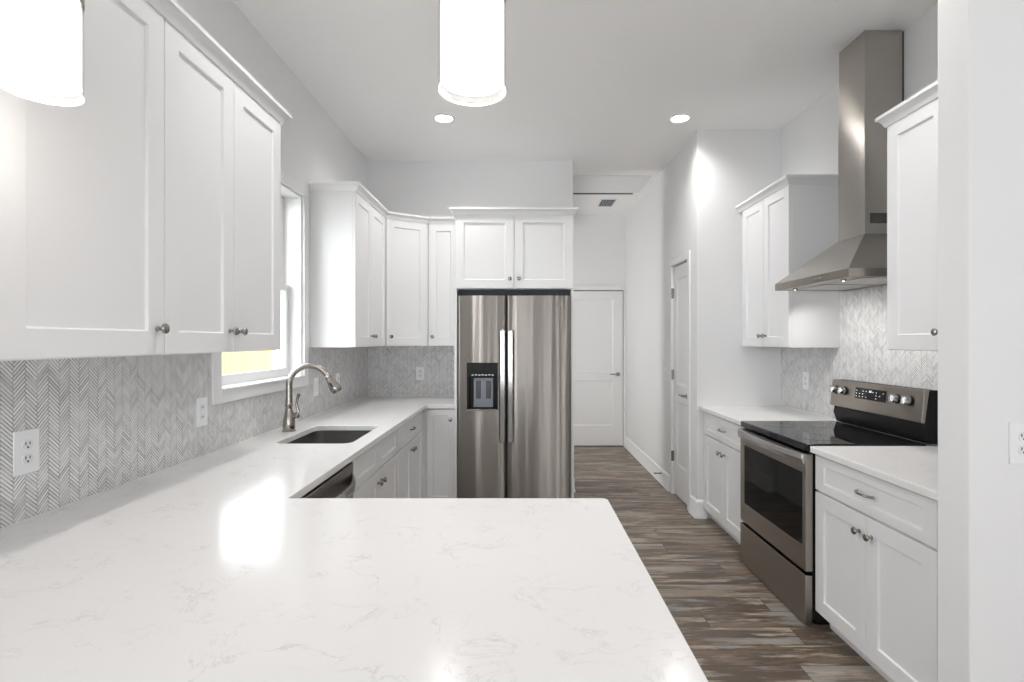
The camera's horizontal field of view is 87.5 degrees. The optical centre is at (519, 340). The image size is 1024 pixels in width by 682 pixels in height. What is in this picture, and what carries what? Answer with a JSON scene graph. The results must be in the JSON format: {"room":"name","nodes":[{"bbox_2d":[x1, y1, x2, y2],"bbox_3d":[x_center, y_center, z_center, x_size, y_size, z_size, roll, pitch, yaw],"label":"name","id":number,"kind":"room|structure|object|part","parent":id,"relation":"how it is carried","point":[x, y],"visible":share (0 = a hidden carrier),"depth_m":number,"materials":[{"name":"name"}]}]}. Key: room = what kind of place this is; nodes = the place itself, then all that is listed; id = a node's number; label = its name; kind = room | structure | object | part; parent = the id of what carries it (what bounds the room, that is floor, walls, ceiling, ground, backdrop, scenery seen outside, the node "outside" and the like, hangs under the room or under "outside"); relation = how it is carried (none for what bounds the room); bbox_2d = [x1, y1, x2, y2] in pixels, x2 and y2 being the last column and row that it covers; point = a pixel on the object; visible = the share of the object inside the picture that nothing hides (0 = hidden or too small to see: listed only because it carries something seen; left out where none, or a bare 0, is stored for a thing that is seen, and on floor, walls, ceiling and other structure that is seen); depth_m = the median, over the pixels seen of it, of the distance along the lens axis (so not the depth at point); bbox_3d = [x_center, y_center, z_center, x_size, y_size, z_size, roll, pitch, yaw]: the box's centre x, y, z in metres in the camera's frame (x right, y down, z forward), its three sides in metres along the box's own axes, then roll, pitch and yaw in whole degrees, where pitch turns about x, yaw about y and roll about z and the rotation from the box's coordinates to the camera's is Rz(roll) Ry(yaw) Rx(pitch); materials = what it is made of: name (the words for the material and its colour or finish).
{"room":"kitchen","nodes":[
{"label":"kitchen","id":0,"kind":"room"},
{"bbox_2d":[175,0,366,347],"bbox_3d":[-1.455,-0.134,0.910,0.150,2.997,12.220,0,0,0],"label":"wall","id":1,"kind":"structure","parent":0,"point":[314,147],"depth_m":3.23,"materials":[{"name":"white paint"}]},
{"bbox_2d":[0,0,175,360],"bbox_3d":[-1.203,-0.486,1.337,0.352,1.057,0.515,0,0,0],"label":"upper cabinet","id":2,"kind":"object","parent":1,"relation":"attached to","point":[82,186],"visible":0.98,"depth_m":1.34,"materials":[{"name":"white paint"}]},
{"bbox_3d":[-1.044,-0.989,1.337,0.033,0.053,0.515,0,0,0],"label":"crown molding","id":3,"kind":"part","parent":2,"relation":"part of","materials":[{"name":"white paint"}]},
{"bbox_3d":[-1.044,-0.036,1.563,0.031,0.031,0.031,0,0,0],"label":"knob","id":4,"kind":"part","parent":2,"relation":"part of","materials":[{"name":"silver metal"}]},
{"bbox_2d":[0,347,367,530],"bbox_3d":[-1.374,0.271,2.765,0.012,0.456,4.131,0,0,0],"label":"backsplash","id":5,"kind":"structure","parent":1,"relation":"attached to","point":[106,424],"depth_m":1.84,"materials":[{"name":"tile"}]},
{"bbox_2d":[13,428,39,476],"bbox_3d":[-1.368,0.307,1.484,0.007,0.122,0.078,0,0,0],"label":"power outlet","id":6,"kind":"object","parent":5,"relation":"attached to","point":[26,443],"visible":1,"depth_m":1.48,"materials":[{"name":"white plastic"}]},
{"bbox_2d":[22,439,32,449],"bbox_3d":[-1.366,0.287,1.484,0.002,0.027,0.033,0,0,0],"label":"receptacle","id":7,"kind":"object","parent":6,"relation":"attached to","point":[27,444],"depth_m":1.48,"materials":[{"name":"white plastic"}]},
{"bbox_2d":[22,453,32,463],"bbox_3d":[-1.366,0.327,1.484,0.002,0.027,0.033,0,0,0],"label":"receptacle","id":8,"kind":"object","parent":6,"relation":"attached to","point":[27,458],"depth_m":1.48,"materials":[{"name":"white plastic"}]},
{"bbox_2d":[196,397,206,426],"bbox_3d":[-1.368,0.305,2.302,0.007,0.122,0.078,0,0,0],"label":"power outlet","id":9,"kind":"object","parent":5,"relation":"attached to","point":[201,403],"visible":1,"depth_m":2.29,"materials":[{"name":"white plastic"}]},
{"bbox_2d":[200,404,204,419],"bbox_3d":[-1.366,0.305,2.302,0.001,0.066,0.033,0,0,0],"label":"receptacle","id":10,"kind":"object","parent":9,"relation":"attached to","point":[202,406],"depth_m":2.30,"materials":[{"name":"white plastic"}]},
{"bbox_2d":[313,377,317,395],"bbox_3d":[-1.368,0.307,3.590,0.006,0.122,0.078,0,0,0],"label":"light switch","id":11,"kind":"object","parent":5,"relation":"attached to","point":[315,380],"visible":1,"depth_m":3.57,"materials":[{"name":"white plastic"}]},
{"bbox_2d":[336,373,339,383],"bbox_3d":[-1.368,0.303,4.020,0.007,0.122,0.078,0,0,0],"label":"power outlet","id":12,"kind":"object","parent":5,"relation":"attached to","point":[337,374],"visible":0.56,"depth_m":4.02,"materials":[{"name":"white plastic"}]},
{"bbox_2d":[157,2,291,354],"bbox_3d":[-1.203,-0.486,2.000,0.352,1.057,0.810,0,0,0],"label":"upper cabinet","id":13,"kind":"object","parent":1,"relation":"attached to","point":[222,128],"visible":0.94,"depth_m":1.89,"materials":[{"name":"white paint"}]},
{"bbox_3d":[-1.069,-0.465,1.789,0.020,1.008,0.385,0,0,0],"label":"door","id":14,"kind":"part","parent":13,"relation":"part of","materials":[{"name":"white paint"}]},
{"bbox_3d":[-1.203,-0.989,2.000,0.352,0.053,0.810,0,0,0],"label":"crown molding","id":15,"kind":"part","parent":13,"relation":"part of","materials":[{"name":"white paint"}]},
{"bbox_3d":[-1.044,-0.036,1.952,0.031,0.031,0.031,0,0,0],"label":"knob","id":16,"kind":"part","parent":13,"relation":"part of","materials":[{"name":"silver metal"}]},
{"bbox_3d":[-1.044,-0.036,2.015,0.031,0.031,0.031,0,0,0],"label":"knob","id":17,"kind":"part","parent":13,"relation":"part of","materials":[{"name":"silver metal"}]},
{"bbox_3d":[-1.069,-0.465,2.178,0.020,1.008,0.385,0,0,0],"label":"door","id":18,"kind":"part","parent":13,"relation":"part of","materials":[{"name":"white paint"}]},
{"bbox_2d":[211,169,308,404],"bbox_3d":[-1.441,-0.349,2.915,0.178,1.270,1.072,0,0,0],"label":"window","id":19,"kind":"structure","parent":1,"relation":"in","point":[294,351],"depth_m":3.37,"materials":[{"name":"white paint"}]},
{"bbox_3d":[-1.470,-0.066,2.915,0.030,0.572,0.916,0,0,0],"label":"sash","id":20,"kind":"part","parent":19,"relation":"part of","materials":[{"name":"white paint"}]},
{"bbox_3d":[-1.441,0.223,2.915,0.178,0.012,0.939,0,0,0],"label":"sill","id":21,"kind":"part","parent":19,"relation":"part of","materials":[{"name":"white paint"}]},
{"bbox_3d":[-1.505,-0.609,2.915,0.030,0.593,0.916,0,0,0],"label":"sash","id":22,"kind":"part","parent":19,"relation":"part of","materials":[{"name":"white paint"}]},
{"bbox_2d":[308,181,388,346],"bbox_3d":[-1.214,-0.499,3.896,0.330,1.082,0.828,0,0,0],"label":"upper cabinet","id":23,"kind":"object","parent":1,"relation":"attached to","point":[348,223],"visible":1,"depth_m":3.52,"materials":[{"name":"white paint"}]},
{"bbox_3d":[-1.214,-1.014,3.896,0.330,0.053,0.828,0,0,0],"label":"crown molding","id":24,"kind":"part","parent":23,"relation":"part of","materials":[{"name":"white paint"}]},
{"bbox_3d":[-1.091,-0.477,3.714,0.020,1.033,0.394,0,0,0],"label":"door","id":25,"kind":"part","parent":23,"relation":"part of","materials":[{"name":"white paint"}]},
{"bbox_3d":[-1.091,-0.477,4.111,0.020,1.033,0.394,0,0,0],"label":"door","id":26,"kind":"part","parent":23,"relation":"part of","materials":[{"name":"white paint"}]},
{"bbox_2d":[386,211,428,345],"bbox_3d":[-1.072,-0.499,4.566,0.614,1.082,0.547,0,0,0],"label":"upper cabinet","id":27,"kind":"object","parent":1,"relation":"attached to","point":[407,235],"visible":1,"depth_m":4.42,"materials":[{"name":"white paint"}]},
{"bbox_3d":[-0.919,-1.014,4.396,0.366,0.053,0.033,0,0,-33],"label":"crown molding","id":28,"kind":"part","parent":27,"relation":"part of","materials":[{"name":"white paint"}]},
{"bbox_2d":[367,161,572,216],"bbox_3d":[-0.451,-0.134,4.900,1.859,2.997,0.120,0,0,0],"label":"wall","id":29,"kind":"structure","parent":0,"point":[422,188],"depth_m":4.84,"materials":[{"name":"white paint"}]},
{"bbox_2d":[368,346,453,395],"bbox_3d":[-0.947,0.271,4.834,0.864,0.456,0.012,0,0,0],"label":"backsplash","id":30,"kind":"structure","parent":29,"relation":"attached to","point":[391,369],"depth_m":4.83,"materials":[{"name":"tile"}]},
{"bbox_2d":[416,367,424,379],"bbox_3d":[-0.900,0.292,4.828,0.078,0.122,0.007,0,0,0],"label":"power outlet","id":31,"kind":"object","parent":30,"relation":"attached to","point":[420,371],"visible":1,"depth_m":4.83,"materials":[{"name":"white plastic"}]},
{"bbox_2d":[428,217,454,345],"bbox_3d":[-0.645,-0.499,4.658,0.260,1.082,0.362,0,0,0],"label":"upper cabinet","id":32,"kind":"object","parent":29,"relation":"attached to","point":[441,229],"visible":0.85,"depth_m":4.51,"materials":[{"name":"white paint"}]},
{"bbox_3d":[-0.645,-1.014,4.494,0.260,0.053,0.033,0,0,0],"label":"crown molding","id":33,"kind":"part","parent":32,"relation":"part of","materials":[{"name":"white paint"}]},
{"bbox_2d":[450,207,578,289],"bbox_3d":[-0.046,-0.724,4.496,1.002,0.632,0.688,0,0,0],"label":"upper cabinet","id":34,"kind":"object","parent":29,"relation":"attached to","point":[497,248],"visible":0.98,"depth_m":4.18,"materials":[{"name":"white paint"}]},
{"bbox_3d":[-0.277,-0.704,4.194,0.458,0.580,0.020,0,0,0],"label":"door","id":35,"kind":"part","parent":34,"relation":"part of","materials":[{"name":"white paint"}]},
{"bbox_2d":[458,290,569,295],"bbox_3d":[-0.046,-0.384,4.280,0.894,0.047,0.010,0,0,0],"label":"board","id":36,"kind":"object","parent":34,"relation":"attached to","point":[460,292],"visible":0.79,"depth_m":4.28,"materials":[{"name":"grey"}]},
{"bbox_3d":[-0.046,-1.014,4.495,1.002,0.053,0.687,0,0,0],"label":"crown molding","id":37,"kind":"part","parent":34,"relation":"part of","materials":[{"name":"white paint"}]},
{"bbox_3d":[0.185,-0.704,4.194,0.458,0.580,0.020,0,0,0],"label":"door","id":38,"kind":"part","parent":34,"relation":"part of","materials":[{"name":"white paint"}]},
{"bbox_2d":[232,0,937,213],"bbox_3d":[1.600,-1.682,1.000,6.400,0.100,12.400,0,0,0],"label":"ceiling","id":39,"kind":"structure","parent":0,"point":[596,85],"depth_m":3.23,"materials":[{"name":"white paint"}]},
{"bbox_2d":[0,0,84,105],"bbox_3d":[-0.895,-1.049,1.000,0.127,1.166,0.127,0,0,0],"label":"pendant lamp","id":40,"kind":"object","parent":39,"relation":"hanging from","point":[41,40],"visible":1,"depth_m":0.97,"materials":[{"name":"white glass"}]},
{"bbox_2d":[433,114,454,122],"bbox_3d":[-0.557,-1.629,3.920,0.156,0.006,0.156,0,0,0],"label":"recessed light","id":41,"kind":"object","parent":39,"relation":"in","point":[442,118],"visible":1,"depth_m":3.92,"materials":[{"name":"white paint"}]},
{"bbox_2d":[438,0,505,105],"bbox_3d":[-0.089,-1.049,1.000,0.127,1.166,0.127,0,0,0],"label":"pendant lamp","id":42,"kind":"object","parent":39,"relation":"hanging from","point":[471,31],"visible":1,"depth_m":0.95,"materials":[{"name":"frosted white glass"},{"name":"satin nickel"}]},
{"bbox_2d":[597,199,616,206],"bbox_3d":[1.022,-1.623,6.295,0.195,0.018,0.330,0,0,0],"label":"ceiling vent","id":43,"kind":"object","parent":39,"relation":"in","point":[603,202],"visible":1,"depth_m":6.27,"materials":[{"name":"white metal"}]},
{"bbox_2d":[573,175,651,193],"bbox_3d":[0.900,-1.617,5.588,0.804,0.030,0.635,0,0,0],"label":"attic hatch","id":44,"kind":"object","parent":39,"relation":"attached to","point":[584,184],"visible":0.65,"depth_m":5.50,"materials":[{"name":"white paint"}]},
{"bbox_3d":[0.900,-1.617,5.560,0.674,0.029,0.454,0,0,0],"label":"hatch panel","id":45,"kind":"part","parent":44,"relation":"part of","materials":[{"name":"white paint"}]},
{"bbox_2d":[669,114,690,122],"bbox_3d":[1.172,-1.629,3.920,0.156,0.006,0.156,0,0,0],"label":"recessed light","id":46,"kind":"object","parent":39,"relation":"in","point":[679,118],"visible":1,"depth_m":3.92,"materials":[{"name":"white paint"}]},
{"bbox_2d":[574,214,625,445],"bbox_3d":[0.052,-0.134,6.980,2.865,2.997,0.160,0,0,0],"label":"wall","id":47,"kind":"structure","parent":0,"point":[599,239],"depth_m":6.90,"materials":[{"name":"white paint"}]},
{"bbox_2d":[574,285,625,445],"bbox_3d":[0.922,0.321,6.929,0.884,2.088,0.091,0,0,0],"label":"door","id":48,"kind":"structure","parent":47,"relation":"in","point":[599,316],"depth_m":6.95,"materials":[{"name":"white paint"}]},
{"bbox_2d":[626,130,711,517],"bbox_3d":[1.425,-0.134,5.515,0.120,2.997,2.770,0,0,0],"label":"wall","id":49,"kind":"structure","parent":0,"point":[672,217],"depth_m":5.02,"materials":[{"name":"white paint"}]},
{"bbox_2d":[624,436,669,491],"bbox_3d":[1.354,1.295,5.870,0.022,0.140,2.060,0,0,0],"label":"baseboard","id":50,"kind":"structure","parent":49,"relation":"attached to","point":[645,460],"depth_m":5.59,"materials":[{"name":"white paint"}]},
{"bbox_2d":[664,367,666,379],"bbox_3d":[1.361,0.305,5.000,0.006,0.122,0.078,0,0,0],"label":"light switch","id":51,"kind":"object","parent":49,"relation":"attached to","point":[665,368],"visible":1,"depth_m":5.00,"materials":[{"name":"white plastic"}]},
{"bbox_2d":[670,250,690,510],"bbox_3d":[1.399,0.319,4.553,0.151,2.093,0.568,0,0,0],"label":"door","id":52,"kind":"structure","parent":49,"relation":"in","point":[681,292],"depth_m":4.60,"materials":[{"name":"white paint"}]},
{"bbox_3d":[1.395,0.349,4.555,0.035,2.008,0.452,0,0,0],"label":"panel","id":53,"kind":"part","parent":52,"relation":"part of","materials":[{"name":"white paint"}]},
{"bbox_2d":[688,495,706,518],"bbox_3d":[1.390,1.295,4.188,0.094,0.140,0.159,0,0,0],"label":"baseboard","id":54,"kind":"structure","parent":49,"relation":"attached to","point":[697,510],"depth_m":4.12,"materials":[{"name":"white paint"}]},
{"bbox_2d":[574,446,887,681],"bbox_3d":[1.600,1.415,1.000,6.400,0.100,12.400,0,0,0],"label":"floor","id":55,"kind":"structure","parent":0,"point":[734,626],"depth_m":2.89,"materials":[{"name":"brown wood"}]},
{"bbox_2d":[301,463,355,497],"bbox_3d":[-1.011,0.951,2.135,0.638,0.828,0.606,0,0,0],"label":"dishwasher","id":56,"kind":"object","parent":55,"relation":"on","point":[341,484],"visible":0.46,"depth_m":2.19,"materials":[{"name":"grey metal"}]},
{"bbox_3d":[-0.730,0.620,2.135,0.075,0.044,0.570,0,0,0],"label":"handle","id":57,"kind":"part","parent":56,"relation":"part of","materials":[{"name":"metal"}]},
{"bbox_2d":[350,429,397,497],"bbox_3d":[-1.056,0.947,2.900,0.648,0.836,0.916,0,0,0],"label":"base cabinet","id":58,"kind":"object","parent":55,"relation":"on","point":[375,471],"visible":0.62,"depth_m":2.89,"materials":[{"name":"white paint"}]},
{"bbox_3d":[-0.773,0.616,2.671,0.020,0.150,0.454,0,0,0],"label":"false drawer","id":59,"kind":"part","parent":58,"relation":"part of","materials":[{"name":"white paint"}]},
{"bbox_3d":[-0.773,0.991,2.671,0.020,0.579,0.454,0,0,0],"label":"door","id":60,"kind":"part","parent":58,"relation":"part of","materials":[{"name":"white paint"}]},
{"bbox_3d":[-0.773,0.991,3.129,0.020,0.579,0.454,0,0,0],"label":"door","id":61,"kind":"part","parent":58,"relation":"part of","materials":[{"name":"white paint"}]},
{"bbox_3d":[-0.773,0.616,3.129,0.020,0.150,0.454,0,0,0],"label":"false drawer","id":62,"kind":"part","parent":58,"relation":"part of","materials":[{"name":"white paint"}]},
{"bbox_2d":[397,411,421,497],"bbox_3d":[-1.056,0.948,3.805,0.647,0.834,0.887,0,0,0],"label":"base cabinet","id":63,"kind":"object","parent":55,"relation":"on","point":[409,452],"visible":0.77,"depth_m":3.73,"materials":[{"name":"white paint"}]},
{"bbox_3d":[-0.773,0.991,3.567,0.020,0.579,0.405,0,0,0],"label":"door","id":64,"kind":"part","parent":63,"relation":"part of","materials":[{"name":"white paint"}]},
{"bbox_3d":[-0.773,0.616,3.771,0.020,0.150,0.814,0,0,0],"label":"drawer","id":65,"kind":"part","parent":63,"relation":"part of","materials":[{"name":"white paint"}]},
{"bbox_3d":[-0.773,0.991,3.975,0.020,0.579,0.405,0,0,0],"label":"door","id":66,"kind":"part","parent":63,"relation":"part of","materials":[{"name":"white paint"}]},
{"bbox_2d":[421,408,453,497],"bbox_3d":[-0.947,0.948,4.519,0.864,0.834,0.640,0,0,0],"label":"base cabinet","id":67,"kind":"object","parent":55,"relation":"on","point":[437,430],"visible":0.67,"depth_m":4.24,"materials":[{"name":"white paint"}]},
{"bbox_2d":[0,396,707,681],"bbox_3d":[-0.550,0.515,2.769,1.657,0.030,4.139,0,0,0],"label":"countertop","id":68,"kind":"structure","parent":67,"relation":"on","point":[214,567],"depth_m":1.11,"materials":[{"name":"white stone"}]},
{"bbox_2d":[282,363,341,431],"bbox_3d":[-1.157,0.310,2.979,0.318,0.378,0.072,0,0,-6],"label":"faucet","id":69,"kind":"object","parent":68,"relation":"on","point":[289,418],"visible":1,"depth_m":2.96,"materials":[{"name":"grey metal"}]},
{"bbox_3d":[-1.242,0.362,2.963,0.058,0.147,0.036,0,0,0],"label":"lever","id":70,"kind":"part","parent":69,"relation":"part of","materials":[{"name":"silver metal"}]},
{"bbox_3d":[-1.179,0.240,2.974,0.239,0.239,0.035,0,0,-5],"label":"spout","id":71,"kind":"part","parent":69,"relation":"part of","materials":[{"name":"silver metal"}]},
{"bbox_2d":[286,431,370,443],"bbox_3d":[-1.016,0.629,2.888,0.427,0.198,0.605,0,0,0],"label":"sink","id":72,"kind":"object","parent":68,"relation":"in","point":[316,437],"visible":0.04,"depth_m":3.17,"materials":[{"name":"grey metal"}]},
{"bbox_2d":[454,289,457,497],"bbox_3d":[-0.504,0.479,4.500,0.020,1.772,0.620,0,0,0],"label":"end panel","id":73,"kind":"object","parent":55,"relation":"on","point":[455,290],"visible":0.24,"depth_m":4.19,"materials":[{"name":"white paint"}]},
{"bbox_2d":[458,295,570,497],"bbox_3d":[-0.045,0.501,4.449,0.885,1.708,0.702,0,0,0],"label":"refrigerator","id":74,"kind":"object","parent":55,"relation":"on","point":[514,352],"visible":0.97,"depth_m":4.15,"materials":[{"name":"grey metal"}]},
{"bbox_3d":[-0.299,0.476,4.186,0.378,1.658,0.072,0,0,0],"label":"freezer door","id":75,"kind":"part","parent":74,"relation":"part of","materials":[{"name":"metal"}]},
{"bbox_3d":[-0.287,0.404,4.201,0.151,0.228,0.012,0,0,0],"label":"paddle plate","id":76,"kind":"part","parent":74,"relation":"part of","materials":[{"name":"grey plastic"}]},
{"bbox_3d":[-0.135,0.349,4.130,0.037,0.862,0.064,0,0,0],"label":"handle","id":77,"kind":"part","parent":74,"relation":"part of","materials":[{"name":"metal"}]},
{"bbox_3d":[-0.074,0.349,4.130,0.037,0.862,0.064,0,0,0],"label":"handle","id":78,"kind":"part","parent":74,"relation":"part of","materials":[{"name":"metal"}]},
{"bbox_3d":[0.147,0.476,4.186,0.500,1.658,0.072,0,0,0],"label":"fridge door","id":79,"kind":"part","parent":74,"relation":"part of","materials":[{"name":"metal"}]},
{"bbox_2d":[570,289,573,497],"bbox_3d":[0.412,0.479,4.500,0.020,1.772,0.620,0,0,0],"label":"end panel","id":80,"kind":"object","parent":55,"relation":"on","point":[571,290],"visible":0.26,"depth_m":4.19,"materials":[{"name":"white paint"}]},
{"bbox_2d":[704,412,743,543],"bbox_3d":[1.696,0.948,3.728,0.646,0.834,0.803,0,0,0],"label":"base cabinet","id":81,"kind":"object","parent":55,"relation":"on","point":[721,439],"visible":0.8,"depth_m":3.71,"materials":[{"name":"white paint"}]},
{"bbox_3d":[1.415,0.997,3.895,0.020,0.567,0.376,0,0,0],"label":"door","id":82,"kind":"part","parent":81,"relation":"part of","materials":[{"name":"white paint"}]},
{"bbox_3d":[1.415,0.622,3.705,0.020,0.162,0.755,0,0,0],"label":"drawer","id":83,"kind":"part","parent":81,"relation":"part of","materials":[{"name":"white paint"}]},
{"bbox_3d":[1.415,0.997,3.516,0.020,0.567,0.376,0,0,0],"label":"door","id":84,"kind":"part","parent":81,"relation":"part of","materials":[{"name":"white paint"}]},
{"bbox_2d":[699,406,844,425],"bbox_3d":[1.700,0.515,3.725,0.639,0.030,0.807,0,0,0],"label":"countertop","id":85,"kind":"structure","parent":81,"relation":"on","point":[735,414],"depth_m":3.69,"materials":[{"name":"white stone"}]},
{"bbox_2d":[738,379,937,624],"bbox_3d":[1.666,0.800,2.936,0.684,1.130,0.757,0,0,0],"label":"range","id":86,"kind":"object","parent":55,"relation":"on","point":[777,463],"visible":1,"depth_m":2.80,"materials":[{"name":"silver metal"}]},
{"bbox_3d":[1.345,0.566,2.936,0.042,0.050,0.753,0,0,0],"label":"handle","id":87,"kind":"part","parent":86,"relation":"part of","materials":[{"name":"metal"}]},
{"bbox_3d":[1.381,1.240,2.936,0.035,0.237,0.757,0,0,0],"label":"storage drawer","id":88,"kind":"part","parent":86,"relation":"part of","materials":[{"name":"metal"}]},
{"bbox_3d":[1.382,0.822,2.936,0.034,0.562,0.757,0,0,0],"label":"oven door","id":89,"kind":"part","parent":86,"relation":"part of","materials":[{"name":"metal"}]},
{"bbox_3d":[1.904,0.294,3.258,0.036,0.044,0.043,0,0,0],"label":"knob","id":90,"kind":"part","parent":86,"relation":"part of","materials":[{"name":"silver metal"}]},
{"bbox_2d":[741,421,925,450],"bbox_3d":[1.655,0.511,2.936,0.579,0.036,0.757,0,0,0],"label":"cooktop","id":91,"kind":"object","parent":86,"relation":"in","point":[792,435],"depth_m":2.84,"materials":[{"name":"black glass"}]},
{"bbox_3d":[1.904,0.294,3.176,0.036,0.044,0.043,0,0,0],"label":"knob","id":92,"kind":"part","parent":86,"relation":"part of","materials":[{"name":"silver metal"}]},
{"bbox_3d":[1.938,0.315,2.936,0.038,0.159,0.757,0,0,0],"label":"control panel","id":93,"kind":"part","parent":86,"relation":"part of","materials":[{"name":"metal"}]},
{"bbox_3d":[1.904,0.294,2.735,0.036,0.044,0.043,0,0,0],"label":"knob","id":94,"kind":"part","parent":86,"relation":"part of","materials":[{"name":"silver metal"}]},
{"bbox_3d":[1.904,0.294,2.648,0.036,0.044,0.043,0,0,0],"label":"knob","id":95,"kind":"part","parent":86,"relation":"part of","materials":[{"name":"silver metal"}]},
{"bbox_2d":[815,455,937,681],"bbox_3d":[1.696,0.948,2.114,0.646,0.834,0.866,0,0,0],"label":"base cabinet","id":96,"kind":"object","parent":55,"relation":"on","point":[876,539],"visible":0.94,"depth_m":2.10,"materials":[{"name":"white paint"}]},
{"bbox_3d":[1.415,0.997,2.360,0.020,0.567,0.370,0,0,0],"label":"door","id":97,"kind":"part","parent":96,"relation":"part of","materials":[{"name":"white paint"}]},
{"bbox_3d":[1.389,0.785,2.214,0.031,0.031,0.031,0,0,0],"label":"knob","id":98,"kind":"part","parent":96,"relation":"part of","materials":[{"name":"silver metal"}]},
{"bbox_3d":[1.390,0.622,2.174,0.032,0.012,0.117,0,0,0],"label":"pull handle","id":99,"kind":"part","parent":96,"relation":"part of","materials":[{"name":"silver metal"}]},
{"bbox_3d":[1.389,0.785,2.137,0.031,0.031,0.031,0,0,0],"label":"knob","id":100,"kind":"part","parent":96,"relation":"part of","materials":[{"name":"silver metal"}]},
{"bbox_2d":[810,446,937,500],"bbox_3d":[1.700,0.515,2.115,0.639,0.030,0.868,0,0,0],"label":"countertop","id":101,"kind":"structure","parent":96,"relation":"on","point":[912,468],"depth_m":2.22,"materials":[{"name":"white stone"}]},
{"bbox_3d":[1.415,0.622,2.174,0.020,0.162,0.743,0,0,0],"label":"drawer","id":102,"kind":"part","parent":96,"relation":"part of","materials":[{"name":"white paint"}]},
{"bbox_3d":[1.415,0.997,1.987,0.020,0.567,0.370,0,0,0],"label":"door","id":103,"kind":"part","parent":96,"relation":"part of","materials":[{"name":"white paint"}]},
{"bbox_2d":[712,130,781,405],"bbox_3d":[1.817,-0.134,4.190,0.665,2.997,0.120,0,0,0],"label":"wall","id":104,"kind":"structure","parent":0,"point":[744,162],"depth_m":4.13,"materials":[{"name":"white paint"}]},
{"bbox_2d":[782,4,937,445],"bbox_3d":[2.085,-0.134,2.905,0.130,2.997,2.450,0,0,0],"label":"wall","id":105,"kind":"structure","parent":0,"point":[810,141],"depth_m":3.48,"materials":[{"name":"white paint"}]},
{"bbox_2d":[735,174,838,347],"bbox_3d":[1.841,-0.499,3.734,0.358,1.082,0.790,0,0,0],"label":"upper cabinet","id":106,"kind":"object","parent":105,"relation":"attached to","point":[788,223],"visible":0.98,"depth_m":3.39,"materials":[{"name":"white paint"}]},
{"bbox_3d":[1.704,-0.477,3.899,0.020,1.033,0.348,0,0,0],"label":"door","id":107,"kind":"part","parent":106,"relation":"part of","materials":[{"name":"white paint"}]},
{"bbox_3d":[1.704,-0.477,3.548,0.020,1.033,0.348,0,0,0],"label":"door","id":108,"kind":"part","parent":106,"relation":"part of","materials":[{"name":"white paint"}]},
{"bbox_3d":[1.841,-1.014,3.734,0.357,0.053,0.790,0,0,0],"label":"crown molding","id":109,"kind":"part","parent":106,"relation":"part of","materials":[{"name":"white paint"}]},
{"bbox_2d":[775,30,903,290],"bbox_3d":[1.791,-0.965,2.916,0.458,1.332,0.739,0,0,0],"label":"range hood","id":110,"kind":"object","parent":105,"relation":"attached to","point":[871,67],"visible":0.86,"depth_m":2.81,"materials":[{"name":"metal"}]},
{"bbox_3d":[1.788,-0.318,2.917,0.422,0.014,0.713,0,0,0],"label":"underside panel","id":111,"kind":"part","parent":110,"relation":"part of","materials":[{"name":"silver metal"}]},
{"bbox_2d":[780,285,937,444],"bbox_3d":[2.014,0.077,2.905,0.012,0.844,2.448,0,0,0],"label":"backsplash","id":112,"kind":"structure","parent":105,"relation":"attached to","point":[862,354],"depth_m":3.20,"materials":[{"name":"tile"}]},
{"bbox_2d":[803,372,808,389],"bbox_3d":[2.008,0.280,3.760,0.007,0.122,0.078,0,0,0],"label":"power outlet","id":113,"kind":"object","parent":112,"relation":"attached to","point":[805,374],"visible":1,"depth_m":3.75,"materials":[{"name":"white plastic"}]},
{"bbox_2d":[875,80,937,350],"bbox_3d":[1.841,-0.499,2.103,0.358,1.082,0.805,0,0,0],"label":"upper cabinet","id":114,"kind":"object","parent":105,"relation":"attached to","point":[911,125],"visible":0.38,"depth_m":2.32,"materials":[{"name":"white paint"}]},
{"bbox_3d":[1.841,-1.014,2.103,0.357,0.053,0.805,0,0,0],"label":"crown molding","id":115,"kind":"part","parent":114,"relation":"part of","materials":[{"name":"white paint"}]},
{"bbox_3d":[1.679,-0.036,2.158,0.031,0.031,0.031,0,0,0],"label":"knob","id":116,"kind":"part","parent":114,"relation":"part of","materials":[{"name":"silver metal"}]},
{"bbox_2d":[938,0,1023,681],"bbox_3d":[2.955,-0.134,1.620,3.290,2.997,0.120,0,0,0],"label":"wall","id":117,"kind":"structure","parent":0,"point":[981,42],"depth_m":1.56,"materials":[{"name":"white paint"}]},
{"bbox_2d":[1009,422,1023,463],"bbox_3d":[1.463,0.297,1.556,0.078,0.122,0.007,0,0,0],"label":"power outlet","id":118,"kind":"object","parent":117,"relation":"attached to","point":[1016,429],"visible":1,"depth_m":1.55,"materials":[{"name":"white plastic"}]},
{"bbox_2d":[1018,432,1023,440],"bbox_3d":[1.463,0.278,1.554,0.033,0.027,0.002,0,0,0],"label":"receptacle","id":119,"kind":"object","parent":118,"relation":"attached to","point":[1020,434],"depth_m":1.55,"materials":[{"name":"white plastic"}]},
{"bbox_2d":[1018,445,1023,454],"bbox_3d":[1.463,0.317,1.554,0.033,0.027,0.002,0,0,0],"label":"receptacle","id":120,"kind":"object","parent":118,"relation":"attached to","point":[1020,447],"depth_m":1.55,"materials":[{"name":"white plastic"}]},
{"label":"outside","id":121,"kind":"structure","parent":0,"visible":0},
{"bbox_3d":[-7.765,1.715,5.000,12.470,0.100,22.000,0,0,0],"label":"ground","id":122,"kind":"structure","parent":121,"visible":0},
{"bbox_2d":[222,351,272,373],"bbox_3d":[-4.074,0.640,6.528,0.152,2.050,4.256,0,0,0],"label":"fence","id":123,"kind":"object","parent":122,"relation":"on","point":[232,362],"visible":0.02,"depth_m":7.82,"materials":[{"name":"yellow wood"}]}
]}

